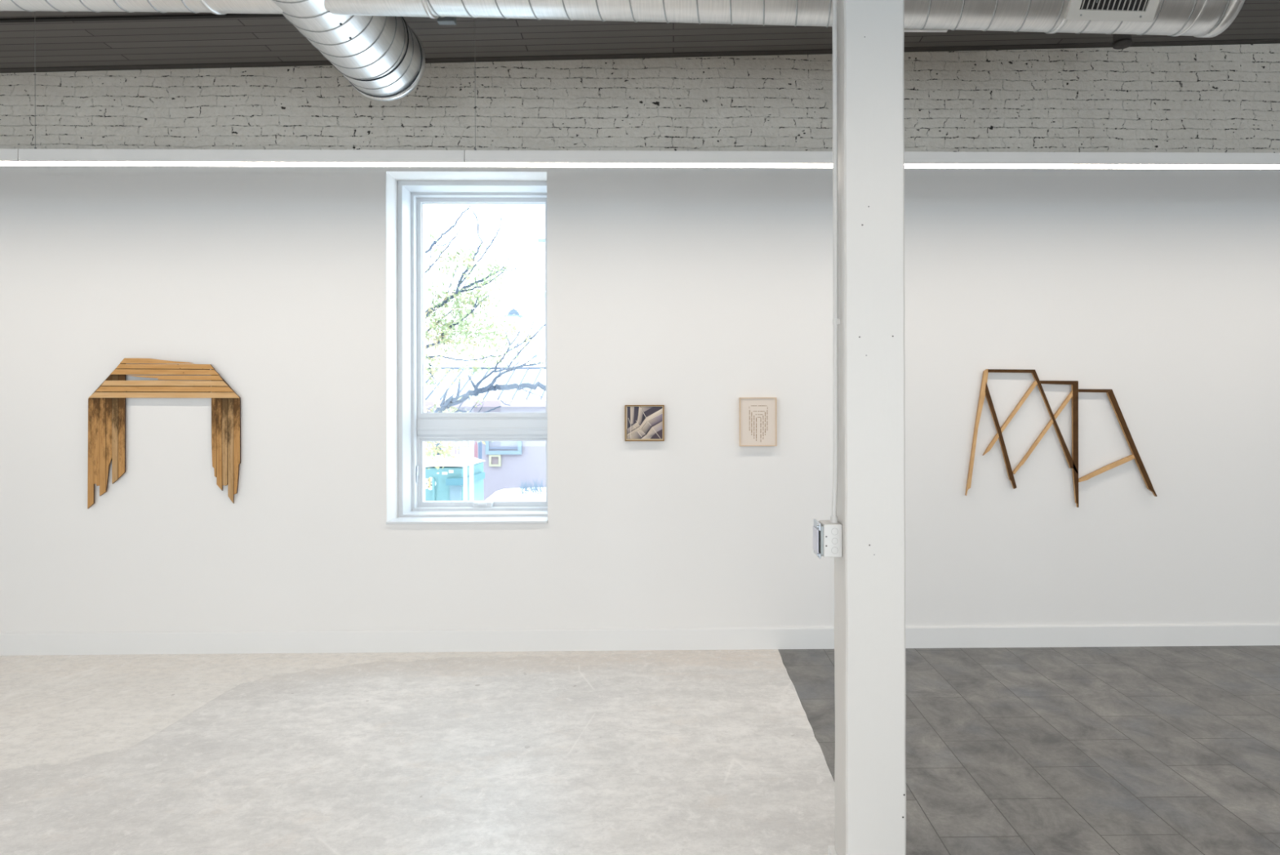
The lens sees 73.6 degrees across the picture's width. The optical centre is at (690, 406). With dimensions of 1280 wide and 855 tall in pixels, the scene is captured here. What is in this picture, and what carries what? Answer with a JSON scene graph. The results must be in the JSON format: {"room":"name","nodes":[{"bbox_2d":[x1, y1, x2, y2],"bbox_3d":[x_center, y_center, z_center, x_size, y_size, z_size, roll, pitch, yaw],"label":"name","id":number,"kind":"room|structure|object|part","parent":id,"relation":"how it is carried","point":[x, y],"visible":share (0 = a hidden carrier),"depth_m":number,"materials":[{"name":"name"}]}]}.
{"room":"art gallery","nodes":[
{"label":"art gallery","id":0,"kind":"room"},
{"bbox_2d":[0,165,1279,632],"bbox_3d":[0.186,-0.035,6.045,16.600,3.330,0.600,0,0,-1],"label":"wall","id":1,"kind":"structure","parent":0,"point":[693,292],"depth_m":5.74,"materials":[{"name":"white paint"}]},
{"bbox_2d":[87,358,240,508],"bbox_3d":[-3.481,0.175,5.654,1.006,0.994,0.042,0,0,-1],"label":"wall sculpture","id":2,"kind":"object","parent":1,"relation":"attached to","point":[107,404],"visible":1,"depth_m":5.64,"materials":[{"name":"brown wood"}]},
{"bbox_2d":[386,180,547,524],"bbox_3d":[-1.502,-0.397,6.001,1.070,2.354,0.621,0,0,-1],"label":"window","id":3,"kind":"structure","parent":1,"relation":"in","point":[415,426],"depth_m":6.14,"materials":[{"name":"white"}]},
{"bbox_3d":[-1.496,0.772,5.817,1.069,0.016,0.252,0,0,-1],"label":"sill","id":4,"kind":"part","parent":3,"relation":"part of","materials":[{"name":"white"}]},
{"bbox_3d":[-1.508,-0.722,6.255,0.963,1.597,0.085,0,0,-1],"label":"sash","id":5,"kind":"part","parent":3,"relation":"part of","materials":[{"name":"white"}]},
{"bbox_3d":[-1.504,0.482,6.255,0.963,0.537,0.085,0,0,-1],"label":"sash","id":6,"kind":"part","parent":3,"relation":"part of","materials":[{"name":"white"}]},
{"bbox_3d":[-1.505,0.713,6.191,0.138,0.046,0.067,0,0,-1],"label":"crank handle","id":7,"kind":"part","parent":3,"relation":"part of","materials":[{"name":"white metal"}]},
{"bbox_2d":[0,622,1279,655],"bbox_3d":[0.196,1.557,5.737,16.600,0.145,0.016,0,0,-1],"label":"baseboard","id":8,"kind":"structure","parent":1,"relation":"attached to","point":[1267,633],"depth_m":5.71,"materials":[{"name":"white paint"}]},
{"bbox_2d":[624,404,664,440],"bbox_3d":[-0.307,0.108,5.715,0.262,0.241,0.040,0,0,-1],"label":"framed painting","id":9,"kind":"object","parent":1,"relation":"attached to","point":[642,422],"visible":1,"depth_m":5.70,"materials":[{"name":"brown wood"}]},
{"bbox_2d":[738,397,777,445],"bbox_3d":[0.453,0.100,5.727,0.248,0.326,0.044,0,0,-1],"label":"framed drawing","id":10,"kind":"object","parent":1,"relation":"attached to","point":[757,415],"visible":1,"depth_m":5.71,"materials":[{"name":"beige paper"}]},
{"bbox_2d":[964,368,1157,506],"bbox_3d":[2.500,0.211,5.767,1.298,0.933,0.042,0,0,-1],"label":"wall sculpture","id":11,"kind":"object","parent":1,"relation":"attached to","point":[1073,462],"visible":1,"depth_m":5.75,"materials":[{"name":"brown wood"}]},
{"bbox_2d":[0,644,1279,854],"bbox_3d":[0.290,1.704,0.746,16.600,0.150,10.000,0,0,-1],"label":"floor","id":12,"kind":"structure","parent":0,"point":[634,752],"depth_m":4.03,"materials":[{"name":"concrete"}]},
{"bbox_2d":[827,0,906,854],"bbox_3d":[0.615,-0.431,2.956,0.242,4.119,0.248,0,0,-1],"label":"support column","id":13,"kind":"structure","parent":12,"relation":"on","point":[870,668],"depth_m":2.85,"materials":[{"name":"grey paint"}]},
{"bbox_2d":[813,518,842,558],"bbox_3d":[0.473,0.454,2.951,0.084,0.120,0.118,0,0,-1],"label":"junction box","id":14,"kind":"object","parent":13,"relation":"attached to","point":[827,535],"visible":1,"depth_m":2.90,"materials":[{"name":"white paint"}]},
{"bbox_3d":[0.433,0.459,2.955,0.004,0.081,0.098,0,0,-1],"label":"plate","id":15,"kind":"part","parent":14,"relation":"part of","materials":[{"name":"grey metal"}]},
{"bbox_2d":[830,0,839,523],"bbox_3d":[0.496,-1.038,2.939,0.035,2.879,0.025,0,0,-1],"label":"conduit","id":16,"kind":"object","parent":13,"relation":"attached to","point":[833,518],"visible":1,"depth_m":2.93,"materials":[{"name":"white metal"}]},
{"bbox_2d":[0,43,1279,152],"bbox_3d":[0.180,-2.185,6.070,16.600,0.968,0.550,0,0,-1],"label":"wall","id":17,"kind":"structure","parent":0,"point":[1210,98],"depth_m":5.79,"materials":[{"name":"brick"}]},
{"bbox_2d":[0,38,1279,73],"bbox_3d":[0.185,-2.382,5.764,16.600,0.480,0.062,0,0,-1],"label":"ceiling beam","id":18,"kind":"structure","parent":17,"relation":"attached to","point":[324,63],"depth_m":5.75,"materials":[{"name":"grey"}]},
{"bbox_2d":[0,102,1279,168],"bbox_3d":[-0.035,-1.890,4.700,11.949,1.123,0.085,0,0,-1],"label":"linear pendant light","id":19,"kind":"object","parent":17,"relation":"attached to","point":[8,157],"visible":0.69,"depth_m":4.66,"materials":[{"name":"white metal"}]},
{"bbox_2d":[0,161,27,165],"bbox_3d":[-4.813,-1.317,4.610,2.383,0.001,0.077,0,0,-1],"label":"diffuser","id":20,"kind":"object","parent":19,"relation":"attached to","point":[2,163],"depth_m":4.63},
{"bbox_2d":[20,161,466,166],"bbox_3d":[-2.423,-1.323,4.655,2.383,0.001,0.077,0,0,-1],"label":"diffuser","id":21,"kind":"object","parent":19,"relation":"attached to","point":[30,163],"depth_m":4.65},
{"bbox_2d":[466,163,832,168],"bbox_3d":[-0.033,-1.329,4.700,2.383,0.001,0.077,0,0,-1],"label":"diffuser","id":22,"kind":"object","parent":19,"relation":"attached to","point":[478,165],"depth_m":4.70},
{"bbox_2d":[904,164,1279,168],"bbox_3d":[2.357,-1.335,4.745,2.383,0.001,0.077,0,0,-1],"label":"diffuser","id":23,"kind":"object","parent":19,"relation":"attached to","point":[906,166],"depth_m":4.74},
{"bbox_2d":[0,0,1279,68],"bbox_3d":[0.276,-2.604,0.946,17.000,0.956,10.800,0,0,-1],"label":"ceiling","id":24,"kind":"structure","parent":0,"point":[260,39],"depth_m":5.46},
{"bbox_2d":[0,13,284,22],"bbox_3d":[-3.101,-2.302,5.032,10.000,0.305,0.032,0,0,-1],"label":"trim","id":25,"kind":"structure","parent":24,"relation":"attached to","point":[194,15],"depth_m":5.02,"materials":[{"name":"black"}]},
{"bbox_2d":[436,17,456,25],"bbox_3d":[-1.352,-2.248,4.731,0.097,0.244,0.050,0,0,-1],"label":"junction box","id":26,"kind":"object","parent":24,"relation":"attached to","point":[445,20],"visible":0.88,"depth_m":4.71,"materials":[{"name":"grey metal"}]},
{"bbox_2d":[0,0,1244,101],"bbox_3d":[-2.670,-2.132,2.186,10.555,0.676,5.790,0,0,-1],"label":"ventilation duct","id":27,"kind":"object","parent":24,"relation":"hanging from","point":[371,42],"visible":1,"depth_m":4.01,"materials":[{"name":"metal"}]},
{"bbox_2d":[1063,0,1159,22],"bbox_3d":[1.964,-1.889,3.947,0.411,0.165,0.157,0,0,-1],"label":"register","id":28,"kind":"object","parent":27,"relation":"attached to","point":[1102,11],"depth_m":3.98,"materials":[{"name":"silver metal"}]},
{"bbox_2d":[904,28,947,32],"bbox_3d":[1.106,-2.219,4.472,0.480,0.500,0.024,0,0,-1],"label":"rail","id":29,"kind":"object","parent":24,"relation":"attached to","point":[905,29],"visible":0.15,"depth_m":4.47,"materials":[{"name":"white metal"}]},
{"bbox_2d":[1112,34,1132,49],"bbox_3d":[2.683,-2.369,5.302,0.107,0.254,0.107,0,0,-1],"label":"pipe stub","id":30,"kind":"object","parent":24,"relation":"hanging from","point":[1120,41],"visible":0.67,"depth_m":5.27,"materials":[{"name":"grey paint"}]},
{"label":"outside","id":31,"kind":"structure","parent":0,"visible":0},
{"bbox_2d":[484,487,546,500],"bbox_3d":[-3.429,1.731,22.989,26.000,1.354,33.380,0,0,-1],"label":"snow ground","id":32,"kind":"structure","parent":31,"point":[507,494],"depth_m":12.21,"materials":[{"name":"white snow"}]},
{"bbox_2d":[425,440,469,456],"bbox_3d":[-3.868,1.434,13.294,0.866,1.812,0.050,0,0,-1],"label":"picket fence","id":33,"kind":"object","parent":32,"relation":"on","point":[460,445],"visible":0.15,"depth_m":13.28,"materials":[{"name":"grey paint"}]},
{"bbox_2d":[425,453,484,500],"bbox_3d":[-3.493,1.425,10.446,1.780,1.667,1.220,0,0,-1],"label":"dumpster","id":34,"kind":"object","parent":32,"relation":"on","point":[446,483],"depth_m":9.95,"materials":[{"name":"teal paint"}]},
{"bbox_3d":[-3.038,0.882,9.937,0.025,0.120,0.004,0,0,-1],"label":"flower stem","id":35,"kind":"part","parent":34,"relation":"part of","materials":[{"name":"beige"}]},
{"bbox_2d":[425,476,435,489],"bbox_3d":[-3.036,0.892,9.942,0.147,0.151,0.006,0,0,-1],"label":"flower","id":36,"kind":"object","parent":34,"relation":"on","point":[430,482],"depth_m":9.94,"materials":[{"name":"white plant"}]},
{"bbox_3d":[-3.516,0.656,10.486,1.740,0.129,1.140,0,0,-1],"label":"snow cap","id":37,"kind":"part","parent":34,"relation":"part of","materials":[{"name":"white snow"}]},
{"bbox_3d":[-2.733,0.998,9.936,0.130,0.173,0.031,0,0,-1],"label":"plate","id":38,"kind":"part","parent":34,"relation":"part of","materials":[{"name":"blue metal"}]},
{"bbox_2d":[463,440,466,500],"bbox_3d":[-2.535,1.288,9.612,0.036,2.096,0.036,0,0,-1],"label":"fence post","id":39,"kind":"object","parent":32,"relation":"on","point":[464,448],"visible":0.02,"depth_m":9.60,"materials":[{"name":"white wood"}]},
{"bbox_2d":[469,440,473,500],"bbox_3d":[-2.491,1.290,9.715,0.041,2.094,0.041,0,0,-1],"label":"fence post","id":40,"kind":"object","parent":32,"relation":"on","point":[471,443],"visible":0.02,"depth_m":9.70,"materials":[{"name":"white wood"}]},
{"bbox_2d":[474,440,477,457],"bbox_3d":[-2.972,1.401,11.792,0.068,1.874,0.012,0,0,-1],"label":"ski","id":41,"kind":"object","parent":32,"relation":"on","point":[476,444],"visible":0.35,"depth_m":11.79,"materials":[{"name":"red paint"}]},
{"bbox_2d":[425,205,532,469],"bbox_3d":[-2.361,-0.313,9.100,1.850,5.304,1.724,0,0,36],"label":"maple tree","id":42,"kind":"object","parent":32,"relation":"on","point":[450,326],"visible":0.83,"depth_m":9.10,"materials":[{"name":"green plant"}]},
{"bbox_2d":[478,440,482,459],"bbox_3d":[-2.939,1.392,11.893,0.073,1.892,0.012,0,0,-1],"label":"ski","id":43,"kind":"object","parent":32,"relation":"on","point":[480,449],"visible":0.29,"depth_m":11.89,"materials":[{"name":"blue paint"}]},
{"bbox_2d":[425,313,545,454],"bbox_3d":[-2.603,0.522,11.517,1.933,3.630,1.303,0,0,-1],"label":"tree","id":44,"kind":"object","parent":32,"relation":"on","point":[451,401],"visible":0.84,"depth_m":11.40,"materials":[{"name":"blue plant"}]},
{"bbox_2d":[425,308,546,500],"bbox_3d":[-0.352,0.250,15.686,8.614,4.362,3.240,0,0,-1],"label":"house","id":45,"kind":"structure","parent":32,"relation":"on","point":[506,463],"depth_m":14.19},
{"bbox_3d":[-3.241,0.889,14.161,0.192,0.195,0.060,0,0,-1],"label":"hatch frame","id":46,"kind":"part","parent":45,"relation":"part of","materials":[{"name":"beige wood"}]},
{"bbox_3d":[-3.242,0.889,14.174,0.122,0.125,0.025,0,0,-1],"label":"hatch panel","id":47,"kind":"part","parent":45,"relation":"part of","materials":[{"name":"grey"}]},
{"bbox_2d":[488,440,517,450],"bbox_3d":[-3.099,0.491,14.172,0.476,0.472,0.035,0,0,-1],"label":"window shade","id":48,"kind":"object","parent":45,"relation":"hanging from","point":[495,445],"depth_m":14.15,"materials":[{"name":"grey"}]},
{"bbox_2d":[517,476,546,495],"bbox_3d":[-2.155,1.073,11.603,0.442,0.251,0.291,0,0,-1],"label":"dry grass","id":49,"kind":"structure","parent":32,"relation":"on","point":[526,486],"depth_m":11.56,"materials":[{"name":"plant"}]}
]}

